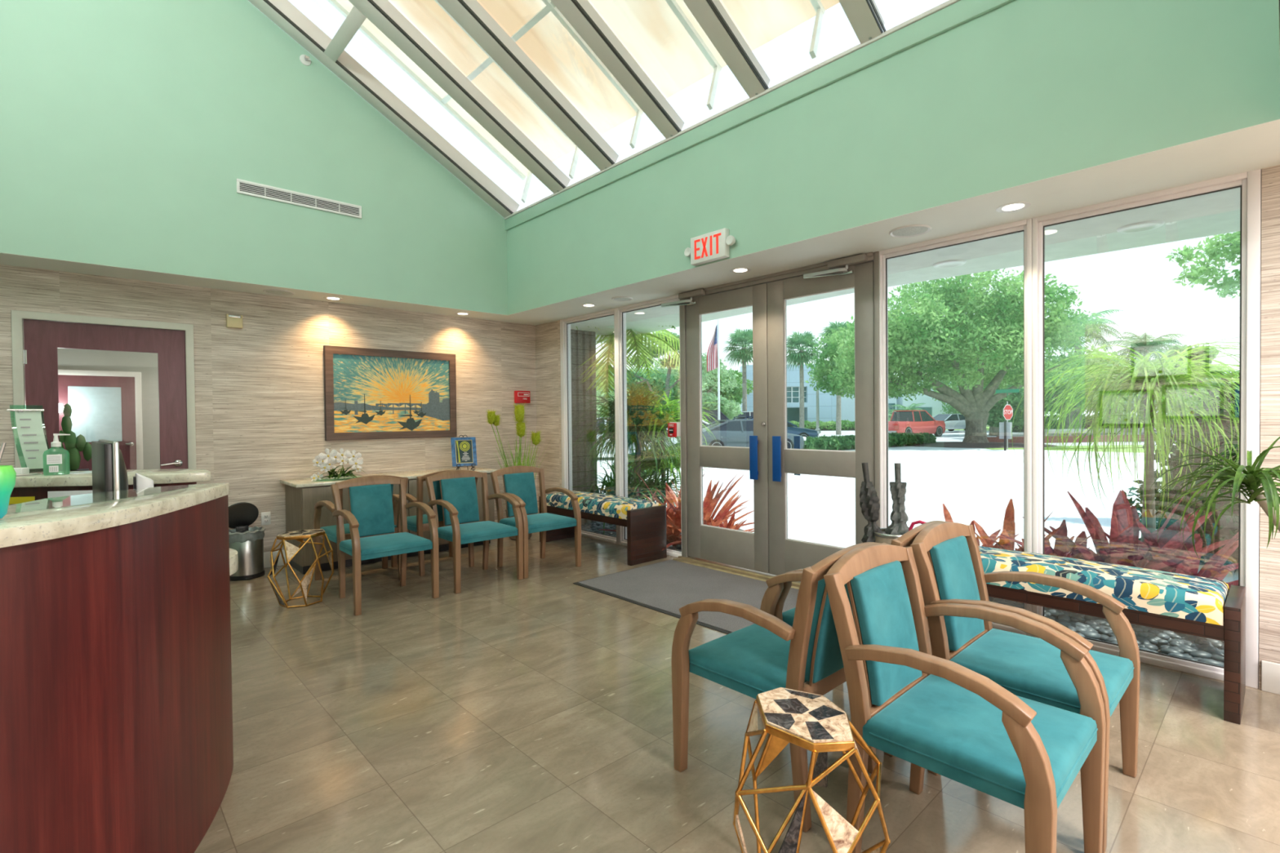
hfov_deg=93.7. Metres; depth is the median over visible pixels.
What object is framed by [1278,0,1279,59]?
wall
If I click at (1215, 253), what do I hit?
tree
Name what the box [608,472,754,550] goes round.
bromeliad
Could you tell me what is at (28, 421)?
acrylic sign holder
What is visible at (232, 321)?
door chime
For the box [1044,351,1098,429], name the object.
shade tree
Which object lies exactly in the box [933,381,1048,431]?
shade tree
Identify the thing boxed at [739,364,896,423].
modern building
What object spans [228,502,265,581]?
trash can
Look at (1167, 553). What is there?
bromeliad
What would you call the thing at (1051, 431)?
guard rail
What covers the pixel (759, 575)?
threshold
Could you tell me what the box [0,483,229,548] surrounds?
countertop
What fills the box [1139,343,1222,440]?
shade tree
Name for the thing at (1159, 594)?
cushion
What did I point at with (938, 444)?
bed
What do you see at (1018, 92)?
wall header
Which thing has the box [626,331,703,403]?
palm tree
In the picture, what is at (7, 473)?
cup
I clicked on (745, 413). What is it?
van
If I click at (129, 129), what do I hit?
wall
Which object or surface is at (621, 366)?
window
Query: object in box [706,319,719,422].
flagpole
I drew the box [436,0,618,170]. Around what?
rafter
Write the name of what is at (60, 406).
wall lamp
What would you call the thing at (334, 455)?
orchid arrangement
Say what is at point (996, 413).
shade tree
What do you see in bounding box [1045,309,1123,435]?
palm
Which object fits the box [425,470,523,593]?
armchair
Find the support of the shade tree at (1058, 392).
on the road
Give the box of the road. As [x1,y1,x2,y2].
[818,430,1176,448]
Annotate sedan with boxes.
[666,419,708,439]
[733,416,751,419]
[743,416,819,437]
[933,413,965,431]
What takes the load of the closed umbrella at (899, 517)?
in the umbrella stand
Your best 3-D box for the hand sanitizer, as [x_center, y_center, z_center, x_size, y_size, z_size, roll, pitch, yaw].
[-2.440,0.116,2.510,0.083,0.172,0.057,-1,1,-43]
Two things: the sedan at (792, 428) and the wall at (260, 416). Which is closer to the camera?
the wall at (260, 416)
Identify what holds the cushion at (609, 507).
on the upholstered bench at (645, 521)
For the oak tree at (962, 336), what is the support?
on the bed
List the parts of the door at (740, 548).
push plate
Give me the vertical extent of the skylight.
3.955 m
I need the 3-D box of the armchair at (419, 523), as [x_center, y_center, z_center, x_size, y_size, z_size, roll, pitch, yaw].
[-1.800,0.805,5.298,0.583,0.872,0.602,-1,1,-43]
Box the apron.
[596,453,792,497]
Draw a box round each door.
[22,319,187,471]
[57,374,137,471]
[685,283,768,573]
[767,261,874,575]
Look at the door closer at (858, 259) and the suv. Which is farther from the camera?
the suv
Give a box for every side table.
[266,528,333,608]
[733,687,890,852]
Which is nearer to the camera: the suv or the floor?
the floor
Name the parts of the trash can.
lid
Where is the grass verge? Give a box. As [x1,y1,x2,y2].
[986,444,1170,449]
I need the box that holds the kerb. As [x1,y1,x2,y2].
[986,434,1176,443]
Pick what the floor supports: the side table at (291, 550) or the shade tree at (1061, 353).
the side table at (291, 550)
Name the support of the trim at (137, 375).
attached to the wall at (146, 363)
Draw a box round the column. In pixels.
[570,328,597,524]
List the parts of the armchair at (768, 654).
leg, armrest, seat, leg, armrest, leg, backrest, rail, rail, leg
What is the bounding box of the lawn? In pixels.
[905,426,1179,453]
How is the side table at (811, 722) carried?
on the floor
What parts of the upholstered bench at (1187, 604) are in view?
rail, panel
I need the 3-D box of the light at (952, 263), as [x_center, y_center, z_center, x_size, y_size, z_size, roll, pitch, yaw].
[2.353,-1.234,4.564,0.230,0.012,0.230,-1,1,-43]
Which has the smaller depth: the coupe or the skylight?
the skylight
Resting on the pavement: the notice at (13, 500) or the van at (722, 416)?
the van at (722, 416)
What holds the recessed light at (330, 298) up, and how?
in the ceiling
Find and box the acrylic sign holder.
[6,404,53,472]
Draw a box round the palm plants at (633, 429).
[571,377,704,533]
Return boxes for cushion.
[546,490,661,519]
[978,546,1229,625]
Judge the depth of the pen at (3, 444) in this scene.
1.35 m
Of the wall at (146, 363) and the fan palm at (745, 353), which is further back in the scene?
the fan palm at (745, 353)
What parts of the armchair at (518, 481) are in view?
leg, armrest, rail, backrest, leg, seat, leg, armrest, leg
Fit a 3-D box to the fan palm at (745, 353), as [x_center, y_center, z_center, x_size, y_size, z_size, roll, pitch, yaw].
[7.795,-3.373,45.008,3.560,8.115,3.507,0,1,17]
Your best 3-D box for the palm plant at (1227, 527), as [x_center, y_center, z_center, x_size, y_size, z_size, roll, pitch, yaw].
[6.408,0.353,4.899,1.978,2.072,3.897,-1,1,-43]
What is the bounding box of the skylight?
[327,0,839,203]
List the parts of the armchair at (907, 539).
leg, seat, armrest, leg, rail, leg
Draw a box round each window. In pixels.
[560,307,618,544]
[616,294,681,557]
[879,218,1032,636]
[1032,168,1262,688]
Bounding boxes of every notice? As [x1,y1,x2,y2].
[8,496,35,505]
[47,490,92,497]
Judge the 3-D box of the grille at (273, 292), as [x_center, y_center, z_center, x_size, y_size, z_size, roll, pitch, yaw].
[-3.143,-1.168,5.224,0.200,0.009,0.200,-1,1,-43]
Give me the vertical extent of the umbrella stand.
0.660 m
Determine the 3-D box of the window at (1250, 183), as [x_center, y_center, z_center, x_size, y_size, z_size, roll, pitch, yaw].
[2.615,0.015,3.166,0.110,2.426,0.914,-1,1,-43]
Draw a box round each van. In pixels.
[675,409,728,423]
[733,411,753,417]
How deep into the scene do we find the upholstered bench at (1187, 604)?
2.74 m
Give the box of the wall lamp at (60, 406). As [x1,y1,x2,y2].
[58,403,63,412]
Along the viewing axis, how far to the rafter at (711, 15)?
3.81 m
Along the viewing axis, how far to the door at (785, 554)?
4.55 m
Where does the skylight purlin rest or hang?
attached to the rafter at (285, 15)
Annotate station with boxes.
[667,422,680,437]
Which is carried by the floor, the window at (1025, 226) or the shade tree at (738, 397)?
the window at (1025, 226)
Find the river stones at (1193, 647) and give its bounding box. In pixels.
[988,595,1223,666]
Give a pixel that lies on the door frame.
(872, 256)
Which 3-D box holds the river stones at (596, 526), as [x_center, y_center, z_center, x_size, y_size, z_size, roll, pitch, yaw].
[0.188,1.279,6.974,1.480,0.088,2.537,-1,1,-43]
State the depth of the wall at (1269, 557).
2.77 m
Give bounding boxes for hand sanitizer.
[46,433,70,472]
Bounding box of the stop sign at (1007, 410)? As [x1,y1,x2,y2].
[1003,401,1013,449]
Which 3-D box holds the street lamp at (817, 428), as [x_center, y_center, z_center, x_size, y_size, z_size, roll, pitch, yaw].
[15.668,-3.158,49.956,2.231,7.380,0.655,-1,1,-3]
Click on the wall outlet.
(265, 516)
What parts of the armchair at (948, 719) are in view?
leg, rail, backrest, rail, leg, armrest, seat, armrest, leg, leg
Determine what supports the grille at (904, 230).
attached to the ceiling speaker at (913, 230)
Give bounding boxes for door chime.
[226,314,242,328]
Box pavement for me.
[597,446,1238,582]
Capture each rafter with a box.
[248,0,519,217]
[348,0,570,193]
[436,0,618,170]
[551,0,684,138]
[683,0,770,97]
[838,0,886,44]
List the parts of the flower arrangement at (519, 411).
stem, stem, pot, stem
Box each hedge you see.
[613,442,680,477]
[788,419,854,431]
[803,431,936,450]
[1012,413,1176,431]
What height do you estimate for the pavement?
0.200 m
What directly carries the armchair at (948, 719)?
on the floor
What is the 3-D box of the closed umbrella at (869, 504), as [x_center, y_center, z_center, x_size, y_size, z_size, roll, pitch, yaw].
[1.477,0.715,3.763,0.172,0.973,0.191,-1,1,-17]
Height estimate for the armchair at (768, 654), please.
0.872 m
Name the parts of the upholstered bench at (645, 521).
panel, rail, panel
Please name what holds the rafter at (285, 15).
on the sill
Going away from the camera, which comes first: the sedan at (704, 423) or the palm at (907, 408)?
the sedan at (704, 423)
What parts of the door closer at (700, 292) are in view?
arm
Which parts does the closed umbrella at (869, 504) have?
handle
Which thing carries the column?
on the planting bed
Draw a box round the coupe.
[702,419,805,448]
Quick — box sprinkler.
[299,54,311,66]
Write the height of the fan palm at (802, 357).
7.932 m
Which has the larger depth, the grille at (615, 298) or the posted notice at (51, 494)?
the grille at (615, 298)
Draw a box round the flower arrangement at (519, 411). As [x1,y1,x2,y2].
[484,401,545,540]
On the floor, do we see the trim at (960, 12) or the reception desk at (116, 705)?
the reception desk at (116, 705)
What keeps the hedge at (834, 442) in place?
on the pavement
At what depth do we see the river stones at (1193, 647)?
3.64 m
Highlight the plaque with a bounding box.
[450,435,477,470]
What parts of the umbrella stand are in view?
pink umbrella handle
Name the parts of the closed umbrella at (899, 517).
handle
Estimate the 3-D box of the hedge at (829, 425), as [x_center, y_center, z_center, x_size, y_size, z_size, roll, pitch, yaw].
[16.693,-0.078,58.465,15.520,1.309,2.073,0,1,11]
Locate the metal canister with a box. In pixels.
[91,439,128,493]
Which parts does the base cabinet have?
door, door, door, door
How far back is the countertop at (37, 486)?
2.46 m
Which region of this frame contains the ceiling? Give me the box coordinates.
[0,0,1279,325]
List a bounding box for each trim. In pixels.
[10,310,196,469]
[57,368,143,469]
[505,0,1013,231]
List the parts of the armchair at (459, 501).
leg, armrest, leg, rail, backrest, seat, leg, armrest, leg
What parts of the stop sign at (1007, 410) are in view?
post, plate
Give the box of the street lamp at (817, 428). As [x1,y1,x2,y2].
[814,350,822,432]
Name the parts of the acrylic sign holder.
rod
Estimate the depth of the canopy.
4.09 m
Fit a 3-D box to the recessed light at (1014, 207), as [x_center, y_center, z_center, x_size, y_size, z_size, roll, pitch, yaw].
[2.028,-1.191,3.259,0.166,0.006,0.166,-1,1,-43]
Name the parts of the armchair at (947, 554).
leg, rail, backrest, rail, leg, armrest, seat, armrest, leg, leg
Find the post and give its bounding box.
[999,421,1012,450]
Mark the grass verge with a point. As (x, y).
(1117, 446)
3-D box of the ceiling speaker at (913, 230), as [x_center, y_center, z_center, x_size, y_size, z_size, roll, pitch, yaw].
[1.647,-1.191,3.659,0.240,0.010,0.240,-1,1,-43]
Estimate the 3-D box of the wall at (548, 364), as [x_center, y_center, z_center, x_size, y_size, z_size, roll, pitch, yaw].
[-1.035,-0.007,7.107,0.120,2.426,0.507,-1,1,-43]
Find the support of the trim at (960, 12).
attached to the wall header
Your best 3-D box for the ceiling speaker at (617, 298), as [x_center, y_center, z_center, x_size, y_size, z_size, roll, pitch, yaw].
[-0.169,-1.203,5.648,0.200,0.010,0.200,-1,1,-43]
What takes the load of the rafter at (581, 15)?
on the sill
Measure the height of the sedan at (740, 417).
1.440 m
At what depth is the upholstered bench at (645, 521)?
5.50 m
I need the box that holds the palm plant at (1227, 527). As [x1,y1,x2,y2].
[1121,370,1239,565]
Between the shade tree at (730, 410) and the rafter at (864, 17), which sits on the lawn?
the shade tree at (730, 410)
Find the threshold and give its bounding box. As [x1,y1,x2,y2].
[672,555,800,589]
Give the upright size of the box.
0.030 m
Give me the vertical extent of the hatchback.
1.440 m
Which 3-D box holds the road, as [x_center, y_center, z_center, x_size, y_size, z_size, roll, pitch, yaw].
[25.149,0.634,38.346,31.000,0.035,102.000,-1,1,-43]
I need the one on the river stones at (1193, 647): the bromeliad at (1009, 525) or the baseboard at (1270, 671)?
the bromeliad at (1009, 525)
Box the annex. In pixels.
[896,380,959,417]
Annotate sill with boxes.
[504,0,960,219]
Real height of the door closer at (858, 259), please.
0.108 m
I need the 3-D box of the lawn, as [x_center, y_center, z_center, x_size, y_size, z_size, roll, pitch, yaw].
[5.791,0.617,59.946,210.000,0.230,200.000,-1,1,-43]
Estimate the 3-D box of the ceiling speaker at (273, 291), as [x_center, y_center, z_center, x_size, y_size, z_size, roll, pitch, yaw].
[-3.143,-1.167,5.224,0.240,0.010,0.240,-1,1,-43]
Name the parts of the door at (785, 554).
push plate, pull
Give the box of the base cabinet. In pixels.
[280,466,497,573]
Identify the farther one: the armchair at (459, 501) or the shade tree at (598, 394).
the shade tree at (598, 394)
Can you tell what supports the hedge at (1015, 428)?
on the lawn
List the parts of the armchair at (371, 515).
leg, armrest, leg, rail, backrest, seat, leg, armrest, leg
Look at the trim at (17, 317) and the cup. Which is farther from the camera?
the trim at (17, 317)
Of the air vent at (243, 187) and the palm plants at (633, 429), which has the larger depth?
the palm plants at (633, 429)
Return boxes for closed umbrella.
[859,462,882,542]
[884,462,909,535]
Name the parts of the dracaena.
stem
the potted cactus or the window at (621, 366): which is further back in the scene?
the window at (621, 366)
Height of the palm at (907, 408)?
2.366 m
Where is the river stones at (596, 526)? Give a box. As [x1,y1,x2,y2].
[581,521,681,551]
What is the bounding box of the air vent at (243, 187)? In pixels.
[236,178,361,218]
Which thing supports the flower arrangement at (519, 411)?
on the floor
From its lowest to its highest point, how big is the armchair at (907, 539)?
0.872 m
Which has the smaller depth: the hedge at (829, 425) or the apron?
the apron
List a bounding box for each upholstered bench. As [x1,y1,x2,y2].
[538,490,666,565]
[978,546,1245,724]
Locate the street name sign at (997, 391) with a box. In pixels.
[995,388,1018,395]
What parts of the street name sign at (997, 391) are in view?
blade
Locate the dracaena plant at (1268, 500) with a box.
[1148,430,1279,559]
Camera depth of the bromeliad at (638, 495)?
7.01 m
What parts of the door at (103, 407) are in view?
frosted pane, lever handle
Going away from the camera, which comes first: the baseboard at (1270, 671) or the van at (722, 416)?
the baseboard at (1270, 671)
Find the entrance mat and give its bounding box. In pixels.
[573,560,799,634]
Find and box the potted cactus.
[59,403,91,471]
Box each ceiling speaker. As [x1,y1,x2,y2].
[262,288,294,295]
[611,296,632,301]
[888,224,932,237]
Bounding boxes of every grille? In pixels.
[265,290,292,294]
[613,297,630,300]
[892,226,928,235]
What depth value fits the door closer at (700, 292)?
5.35 m
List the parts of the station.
handle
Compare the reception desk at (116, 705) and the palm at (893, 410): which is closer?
the reception desk at (116, 705)
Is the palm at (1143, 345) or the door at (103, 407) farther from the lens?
the palm at (1143, 345)
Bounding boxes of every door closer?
[661,288,705,306]
[803,253,867,279]
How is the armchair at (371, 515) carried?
on the floor
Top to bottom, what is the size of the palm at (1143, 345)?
6.791 m
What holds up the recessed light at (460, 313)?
in the ceiling
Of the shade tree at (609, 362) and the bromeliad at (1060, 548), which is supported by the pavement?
the shade tree at (609, 362)
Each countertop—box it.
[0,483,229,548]
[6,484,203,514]
[10,468,210,500]
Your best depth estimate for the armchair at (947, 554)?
2.15 m
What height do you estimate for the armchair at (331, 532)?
0.872 m
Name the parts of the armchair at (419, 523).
leg, armrest, seat, leg, rail, rail, leg, leg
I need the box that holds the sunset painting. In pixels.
[323,345,457,440]
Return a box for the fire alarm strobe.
[514,391,530,403]
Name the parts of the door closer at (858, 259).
arm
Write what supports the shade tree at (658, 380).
on the lawn
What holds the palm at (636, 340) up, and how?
on the planting bed
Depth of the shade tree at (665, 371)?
46.70 m
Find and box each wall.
[0,0,507,315]
[0,264,537,551]
[57,347,159,469]
[535,320,561,513]
[1258,164,1279,689]
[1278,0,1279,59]
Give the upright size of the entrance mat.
0.011 m
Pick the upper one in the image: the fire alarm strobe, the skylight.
the skylight
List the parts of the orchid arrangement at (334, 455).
flower, flower, flower, flower, flower, flower, flower, flower, glass dish, flower, flower, flower, flower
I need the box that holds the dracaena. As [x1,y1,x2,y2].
[585,384,719,502]
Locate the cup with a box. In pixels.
[0,465,16,518]
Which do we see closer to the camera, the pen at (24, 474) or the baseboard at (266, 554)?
the pen at (24, 474)
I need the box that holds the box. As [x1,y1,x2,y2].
[13,467,29,474]
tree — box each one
[595,362,629,417]
[598,361,630,417]
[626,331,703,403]
[626,371,679,408]
[628,365,713,394]
[651,352,742,403]
[672,391,743,419]
[702,368,753,409]
[804,268,1119,443]
[932,356,1045,435]
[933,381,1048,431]
[983,384,1023,436]
[1011,355,1133,435]
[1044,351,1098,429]
[1059,355,1169,434]
[1136,364,1238,418]
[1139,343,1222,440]
[1165,231,1239,318]
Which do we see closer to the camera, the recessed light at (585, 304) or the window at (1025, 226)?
the window at (1025, 226)
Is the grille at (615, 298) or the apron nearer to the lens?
the grille at (615, 298)
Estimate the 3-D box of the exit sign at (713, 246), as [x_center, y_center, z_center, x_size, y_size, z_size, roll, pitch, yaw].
[0.505,-1.304,4.370,0.056,0.200,0.468,-1,1,-43]
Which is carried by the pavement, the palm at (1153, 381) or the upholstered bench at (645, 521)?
the palm at (1153, 381)
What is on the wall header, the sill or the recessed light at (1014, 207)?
the sill
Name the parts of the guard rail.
rail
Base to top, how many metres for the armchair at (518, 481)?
0.872 m
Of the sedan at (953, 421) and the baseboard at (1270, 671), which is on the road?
the sedan at (953, 421)
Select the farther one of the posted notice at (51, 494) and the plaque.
the plaque
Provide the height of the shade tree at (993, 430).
5.747 m
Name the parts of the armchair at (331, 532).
leg, armrest, leg, seat, rail, leg, rail, armrest, leg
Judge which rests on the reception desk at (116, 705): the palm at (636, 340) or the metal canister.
the metal canister
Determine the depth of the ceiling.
3.59 m
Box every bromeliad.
[600,487,675,532]
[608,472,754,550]
[915,498,1097,559]
[987,520,1067,557]
[1000,490,1238,589]
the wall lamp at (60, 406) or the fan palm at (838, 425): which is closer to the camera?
the wall lamp at (60, 406)
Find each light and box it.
[323,296,343,300]
[454,312,471,315]
[580,303,596,306]
[729,267,751,273]
[933,259,966,268]
[995,201,1031,213]
[1116,220,1164,233]
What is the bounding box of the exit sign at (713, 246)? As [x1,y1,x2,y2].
[684,227,735,266]
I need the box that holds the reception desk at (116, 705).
[0,483,238,852]
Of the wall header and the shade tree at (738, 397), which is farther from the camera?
the shade tree at (738, 397)
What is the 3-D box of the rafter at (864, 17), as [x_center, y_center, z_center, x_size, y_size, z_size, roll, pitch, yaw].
[-0.327,-3.493,1.897,4.719,2.634,0.145,-1,1,-43]
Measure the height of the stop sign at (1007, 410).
1.932 m
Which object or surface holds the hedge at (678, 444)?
on the pavement
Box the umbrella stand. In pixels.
[873,520,925,544]
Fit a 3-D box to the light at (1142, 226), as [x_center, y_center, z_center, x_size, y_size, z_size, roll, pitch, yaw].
[3.085,-1.229,3.702,0.230,0.012,0.230,-1,1,-43]
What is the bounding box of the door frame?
[680,251,879,557]
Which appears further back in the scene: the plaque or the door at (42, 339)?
the plaque
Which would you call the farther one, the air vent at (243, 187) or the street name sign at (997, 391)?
the street name sign at (997, 391)
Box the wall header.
[506,0,1279,315]
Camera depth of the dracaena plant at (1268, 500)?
2.19 m
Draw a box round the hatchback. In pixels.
[596,417,680,453]
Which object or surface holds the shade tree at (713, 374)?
on the road
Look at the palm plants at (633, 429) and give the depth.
7.33 m
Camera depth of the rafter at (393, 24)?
5.00 m
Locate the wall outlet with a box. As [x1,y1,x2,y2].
[261,511,271,525]
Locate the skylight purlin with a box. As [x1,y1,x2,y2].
[323,5,366,62]
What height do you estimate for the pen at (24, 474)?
0.007 m
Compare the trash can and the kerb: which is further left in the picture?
the trash can
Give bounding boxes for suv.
[888,409,946,436]
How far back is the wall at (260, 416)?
5.39 m
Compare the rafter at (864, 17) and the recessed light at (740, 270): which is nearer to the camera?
the rafter at (864, 17)
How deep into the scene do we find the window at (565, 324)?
6.84 m
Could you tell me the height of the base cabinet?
0.773 m
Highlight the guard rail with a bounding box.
[1044,427,1172,435]
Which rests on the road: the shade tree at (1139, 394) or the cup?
the shade tree at (1139, 394)
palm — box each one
[576,325,679,485]
[721,328,752,411]
[786,330,821,427]
[815,320,851,435]
[888,403,925,413]
[888,408,895,421]
[964,337,1239,542]
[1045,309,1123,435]
[1108,332,1189,434]
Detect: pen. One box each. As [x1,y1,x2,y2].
[0,442,5,462]
[16,473,41,475]
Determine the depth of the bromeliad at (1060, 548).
4.34 m
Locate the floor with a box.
[194,532,1279,852]
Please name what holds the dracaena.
on the planting bed
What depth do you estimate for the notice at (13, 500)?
2.37 m
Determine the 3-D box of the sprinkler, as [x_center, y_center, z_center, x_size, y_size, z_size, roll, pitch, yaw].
[-2.857,-3.148,5.136,0.090,0.090,0.055,-1,1,-43]
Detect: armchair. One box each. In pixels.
[313,475,408,580]
[330,475,439,615]
[391,470,477,576]
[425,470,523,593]
[490,465,581,578]
[671,542,888,832]
[773,520,943,756]
[823,543,1106,852]
[910,521,1140,852]
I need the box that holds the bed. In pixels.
[913,441,1054,448]
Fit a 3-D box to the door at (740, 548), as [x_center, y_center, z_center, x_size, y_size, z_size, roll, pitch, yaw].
[0.722,0.017,5.130,0.095,2.331,0.876,-1,1,-43]
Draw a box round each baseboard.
[263,520,497,568]
[1261,660,1279,694]
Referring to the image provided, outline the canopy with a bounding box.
[570,187,1239,343]
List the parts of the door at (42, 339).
lever handle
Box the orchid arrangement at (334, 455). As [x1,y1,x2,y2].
[310,448,364,480]
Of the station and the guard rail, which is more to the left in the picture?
the station
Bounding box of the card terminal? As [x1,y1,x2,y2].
[133,472,153,488]
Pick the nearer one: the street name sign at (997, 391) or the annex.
the street name sign at (997, 391)
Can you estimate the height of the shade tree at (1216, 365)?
4.909 m

